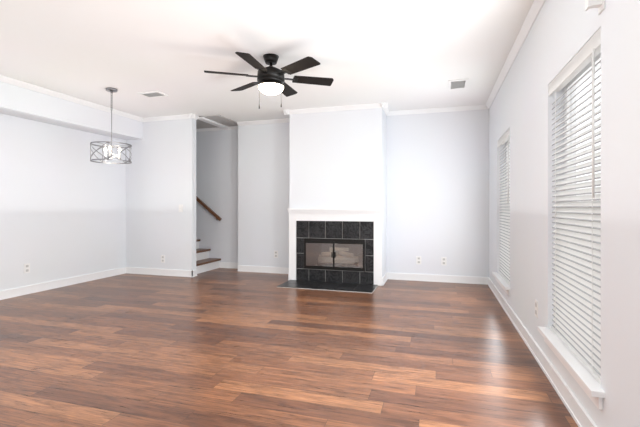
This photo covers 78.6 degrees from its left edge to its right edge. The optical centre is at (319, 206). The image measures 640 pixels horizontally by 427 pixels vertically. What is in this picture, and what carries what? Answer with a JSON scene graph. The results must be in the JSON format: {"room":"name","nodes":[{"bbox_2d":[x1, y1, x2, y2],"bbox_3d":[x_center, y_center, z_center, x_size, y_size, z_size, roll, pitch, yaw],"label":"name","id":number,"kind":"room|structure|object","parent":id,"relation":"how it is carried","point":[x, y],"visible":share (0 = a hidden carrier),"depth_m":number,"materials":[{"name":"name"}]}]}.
{"room":"living room","nodes":[
{"label":"living room","id":0,"kind":"room"},
{"bbox_2d":[0,113,125,290],"bbox_3d":[-4.381,-0.170,2.634,0.150,2.500,8.110,0,0,17],"label":"wall","id":1,"kind":"structure","parent":0,"point":[62,206],"depth_m":5.22,"materials":[{"name":"paint"}]},
{"bbox_2d":[24,263,29,272],"bbox_3d":[-3.630,0.760,4.846,0.008,0.116,0.072,0,0,17],"label":"electrical outlet","id":2,"kind":"object","parent":1,"relation":"attached to","point":[26,268],"visible":1,"depth_m":4.85,"materials":[{"name":"white plastic"}]},
{"bbox_2d":[0,267,127,299],"bbox_3d":[-4.286,1.030,2.652,0.020,0.100,7.800,0,0,17],"label":"baseboard","id":3,"kind":"structure","parent":1,"relation":"attached to","point":[25,290],"depth_m":5.24,"materials":[{"name":"white wood"}]},
{"bbox_2d":[0,81,142,139],"bbox_3d":[-4.138,-1.255,2.607,0.330,0.330,7.800,0,0,17],"label":"soffit","id":4,"kind":"structure","parent":0,"point":[20,102],"depth_m":4.99,"materials":[{"name":"paint"}]},
{"bbox_2d":[0,75,142,121],"bbox_3d":[-3.956,-1.393,2.552,0.050,0.055,7.800,0,0,17],"label":"crown molding","id":5,"kind":"structure","parent":4,"relation":"attached to","point":[5,79],"depth_m":4.94,"materials":[{"name":"white wood"}]},
{"bbox_2d":[126,118,195,270],"bbox_3d":[-2.770,-0.170,6.326,1.700,2.500,0.110,0,0,17],"label":"wall","id":6,"kind":"structure","parent":0,"point":[160,178],"depth_m":6.18,"materials":[{"name":"paint"}]},
{"bbox_2d":[128,267,195,276],"bbox_3d":[-2.550,1.030,6.207,1.250,0.100,0.050,0,0,17],"label":"baseboard","id":7,"kind":"structure","parent":6,"relation":"attached to","point":[131,270],"depth_m":6.16,"materials":[{"name":"white wood"}]},
{"bbox_2d":[161,255,164,262],"bbox_3d":[-2.481,0.820,6.176,0.072,0.116,0.008,0,0,17],"label":"outlet","id":8,"kind":"object","parent":6,"relation":"attached to","point":[162,258],"visible":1,"depth_m":6.17,"materials":[{"name":"white plastic"}]},
{"bbox_2d":[143,113,198,121],"bbox_3d":[-2.340,-1.393,6.123,0.920,0.055,0.090,0,0,17],"label":"crown molding","id":9,"kind":"structure","parent":6,"relation":"attached to","point":[187,116],"depth_m":6.10,"materials":[{"name":"white wood"}]},
{"bbox_2d":[198,116,228,128],"bbox_3d":[-1.766,-1.400,6.519,0.110,0.040,0.840,0,0,17],"label":"crown molding","id":10,"kind":"structure","parent":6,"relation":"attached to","point":[209,121],"depth_m":6.46,"materials":[{"name":"white wood"}]},
{"bbox_2d":[196,129,237,262],"bbox_3d":[-2.358,-0.170,7.240,2.260,2.500,0.200,0,0,17],"label":"wall","id":11,"kind":"structure","parent":0,"point":[217,172],"depth_m":6.97,"materials":[{"name":"paint"}]},
{"bbox_2d":[196,196,221,220],"bbox_3d":[-2.381,-0.301,7.095,1.368,1.089,0.097,0,0,17],"label":"handrail","id":12,"kind":"object","parent":11,"relation":"attached to","point":[211,211],"visible":0.4,"depth_m":6.93,"materials":[{"name":"brown wood"}]},
{"bbox_2d":[196,126,237,131],"bbox_3d":[-2.298,-1.393,7.092,2.060,0.055,0.050,0,0,17],"label":"crown molding","id":13,"kind":"structure","parent":11,"relation":"attached to","point":[232,127],"depth_m":6.96,"materials":[{"name":"white wood"}]},
{"bbox_2d":[196,262,243,269],"bbox_3d":[-2.294,1.030,7.106,2.060,0.100,0.020,0,0,17],"label":"baseboard","id":14,"kind":"structure","parent":11,"relation":"attached to","point":[221,264],"depth_m":6.90,"materials":[{"name":"white wood"}]},
{"bbox_2d":[0,0,533,128],"bbox_3d":[-1.689,-1.464,2.364,6.360,0.112,9.150,0,0,17],"label":"ceiling","id":15,"kind":"structure","parent":0,"point":[397,55],"depth_m":3.55,"materials":[{"name":"paint"}]},
{"bbox_2d":[90,87,131,163],"bbox_3d":[-2.506,-0.980,4.707,0.440,0.880,0.444,0,0,17],"label":"pendant light","id":16,"kind":"object","parent":15,"relation":"hanging from","point":[112,91],"visible":1,"depth_m":4.70,"materials":[{"name":"silver metal"}]},
{"bbox_2d":[137,91,167,97],"bbox_3d":[-2.099,-1.413,4.916,0.300,0.014,0.200,0,0,17],"label":"ceiling vent","id":17,"kind":"object","parent":15,"relation":"in","point":[151,94],"visible":0.98,"depth_m":4.90,"materials":[{"name":"white plastic"}]},
{"bbox_2d":[204,52,333,108],"bbox_3d":[-0.463,-1.170,3.691,1.117,0.500,1.212,0,0,17],"label":"ceiling fan","id":18,"kind":"object","parent":15,"relation":"hanging from","point":[271,79],"visible":1,"depth_m":3.60,"materials":[{"name":"black metal"}]},
{"bbox_2d":[448,78,468,89],"bbox_3d":[1.592,-1.413,4.512,0.210,0.014,0.340,0,0,17],"label":"ceiling vent","id":19,"kind":"object","parent":15,"relation":"in","point":[458,84],"visible":0.96,"depth_m":4.50,"materials":[{"name":"white plastic"}]},
{"bbox_2d":[0,268,577,426],"bbox_3d":[-1.689,1.130,2.364,6.360,0.100,9.150,0,0,17],"label":"floor","id":20,"kind":"structure","parent":0,"point":[224,347],"depth_m":2.81,"materials":[{"name":"brown wood"}]},
{"bbox_2d":[196,239,220,273],"bbox_3d":[-2.495,0.585,6.739,1.288,0.990,0.828,0,0,17],"label":"stairs","id":21,"kind":"structure","parent":20,"relation":"on","point":[204,262],"depth_m":6.73,"materials":[{"name":"white wood"}]},
{"bbox_2d":[277,208,382,292],"bbox_3d":[0.188,0.549,5.537,1.388,1.062,0.970,0,0,17],"label":"fireplace","id":22,"kind":"object","parent":20,"relation":"on","point":[331,249],"visible":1,"depth_m":5.55,"materials":[{"name":"white"}]},
{"bbox_2d":[290,108,386,276],"bbox_3d":[0.274,-0.170,5.819,1.360,2.500,0.500,0,0,17],"label":"wall","id":23,"kind":"structure","parent":0,"point":[338,159],"depth_m":5.57,"materials":[{"name":"paint"}]},
{"bbox_2d":[283,102,387,114],"bbox_3d":[0.190,-1.393,5.542,1.520,0.055,0.080,0,0,17],"label":"crown molding","id":24,"kind":"structure","parent":23,"relation":"attached to","point":[383,105],"depth_m":5.53,"materials":[{"name":"white wood"}]},
{"bbox_2d":[382,272,387,285],"bbox_3d":[0.926,1.030,5.594,0.020,0.100,0.474,0,0,17],"label":"baseboard","id":25,"kind":"structure","parent":23,"relation":"attached to","point":[385,277],"depth_m":5.56,"materials":[{"name":"white wood"}]},
{"bbox_2d":[383,108,389,115],"bbox_3d":[0.940,-1.393,5.587,0.050,0.055,0.420,0,0,17],"label":"crown molding","id":26,"kind":"structure","parent":23,"relation":"attached to","point":[386,110],"depth_m":5.70,"materials":[{"name":"white wood"}]},
{"bbox_2d":[238,109,488,276],"bbox_3d":[0.626,-0.170,6.209,4.050,2.500,0.450,0,0,17],"label":"wall","id":27,"kind":"structure","parent":0,"point":[437,186],"depth_m":5.74,"materials":[{"name":"paint"}]},
{"bbox_2d":[236,263,288,273],"bbox_3d":[-0.844,1.030,6.407,1.120,0.100,0.020,0,0,17],"label":"baseboard","id":28,"kind":"structure","parent":27,"relation":"attached to","point":[261,269],"depth_m":6.43,"materials":[{"name":"white wood"}]},
{"bbox_2d":[237,118,289,125],"bbox_3d":[-0.848,-1.393,6.393,1.120,0.055,0.050,0,0,17],"label":"crown molding","id":29,"kind":"structure","parent":27,"relation":"attached to","point":[286,120],"depth_m":6.41,"materials":[{"name":"white wood"}]},
{"bbox_2d":[416,256,420,263],"bbox_3d":[1.446,0.780,5.722,0.072,0.116,0.008,0,0,17],"label":"electrical outlet","id":30,"kind":"object","parent":27,"relation":"attached to","point":[418,259],"visible":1,"depth_m":5.72,"materials":[{"name":"white plastic"}]},
{"bbox_2d":[389,105,483,115],"bbox_3d":[1.631,-1.393,5.644,1.340,0.055,0.050,0,0,17],"label":"crown molding","id":31,"kind":"structure","parent":27,"relation":"attached to","point":[473,107],"depth_m":5.62,"materials":[{"name":"white wood"}]},
{"bbox_2d":[388,272,487,284],"bbox_3d":[1.650,1.030,5.654,1.370,0.100,0.020,0,0,17],"label":"baseboard","id":32,"kind":"structure","parent":27,"relation":"attached to","point":[393,276],"depth_m":5.63,"materials":[{"name":"white wood"}]},
{"bbox_2d":[441,257,446,264],"bbox_3d":[1.781,0.780,5.621,0.072,0.116,0.008,0,0,17],"label":"electrical outlet","id":33,"kind":"object","parent":27,"relation":"attached to","point":[443,260],"visible":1,"depth_m":5.62,"materials":[{"name":"white plastic"}]},
{"bbox_2d":[489,0,639,426],"bbox_3d":[1.236,-0.170,1.481,0.150,2.500,9.150,0,0,17],"label":"wall","id":34,"kind":"structure","parent":0,"point":[561,33],"depth_m":2.04,"materials":[{"name":"paint"}]},
{"bbox_2d":[492,128,510,295],"bbox_3d":[2.053,0.043,4.274,0.199,1.664,0.960,0,0,17],"label":"window","id":35,"kind":"structure","parent":34,"relation":"in","point":[502,276],"depth_m":4.33,"materials":[{"name":"white"}]},
{"bbox_2d":[484,0,545,108],"bbox_3d":[1.104,-1.393,1.390,0.050,0.055,8.500,0,0,17],"label":"crown molding","id":36,"kind":"structure","parent":34,"relation":"attached to","point":[533,13],"depth_m":3.35,"materials":[{"name":"white wood"}]},
{"bbox_2d":[535,299,537,317],"bbox_3d":[1.554,0.730,2.811,0.008,0.116,0.072,0,0,17],"label":"electrical outlet","id":37,"kind":"object","parent":34,"relation":"attached to","point":[536,308],"visible":0.95,"depth_m":2.80,"materials":[{"name":"white plastic"}]},
{"bbox_2d":[488,277,596,426],"bbox_3d":[1.118,1.030,1.386,0.020,0.100,8.500,0,0,17],"label":"baseboard","id":38,"kind":"structure","parent":34,"relation":"attached to","point":[581,417],"depth_m":2.44,"materials":[{"name":"white wood"}]},
{"bbox_2d":[537,27,604,409],"bbox_3d":[1.398,0.043,2.106,0.199,1.664,0.950,0,0,17],"label":"window","id":39,"kind":"structure","parent":34,"relation":"in","point":[572,337],"depth_m":2.06,"materials":[{"name":"white plastic"}]},
{"bbox_2d":[585,0,604,14],"bbox_3d":[1.191,-0.882,1.698,0.060,0.075,0.060,0,0,17],"label":"curtain bracket","id":40,"kind":"object","parent":34,"relation":"attached to","point":[598,4],"visible":0.96,"depth_m":1.69,"materials":[{"name":"white plastic"}]}
]}

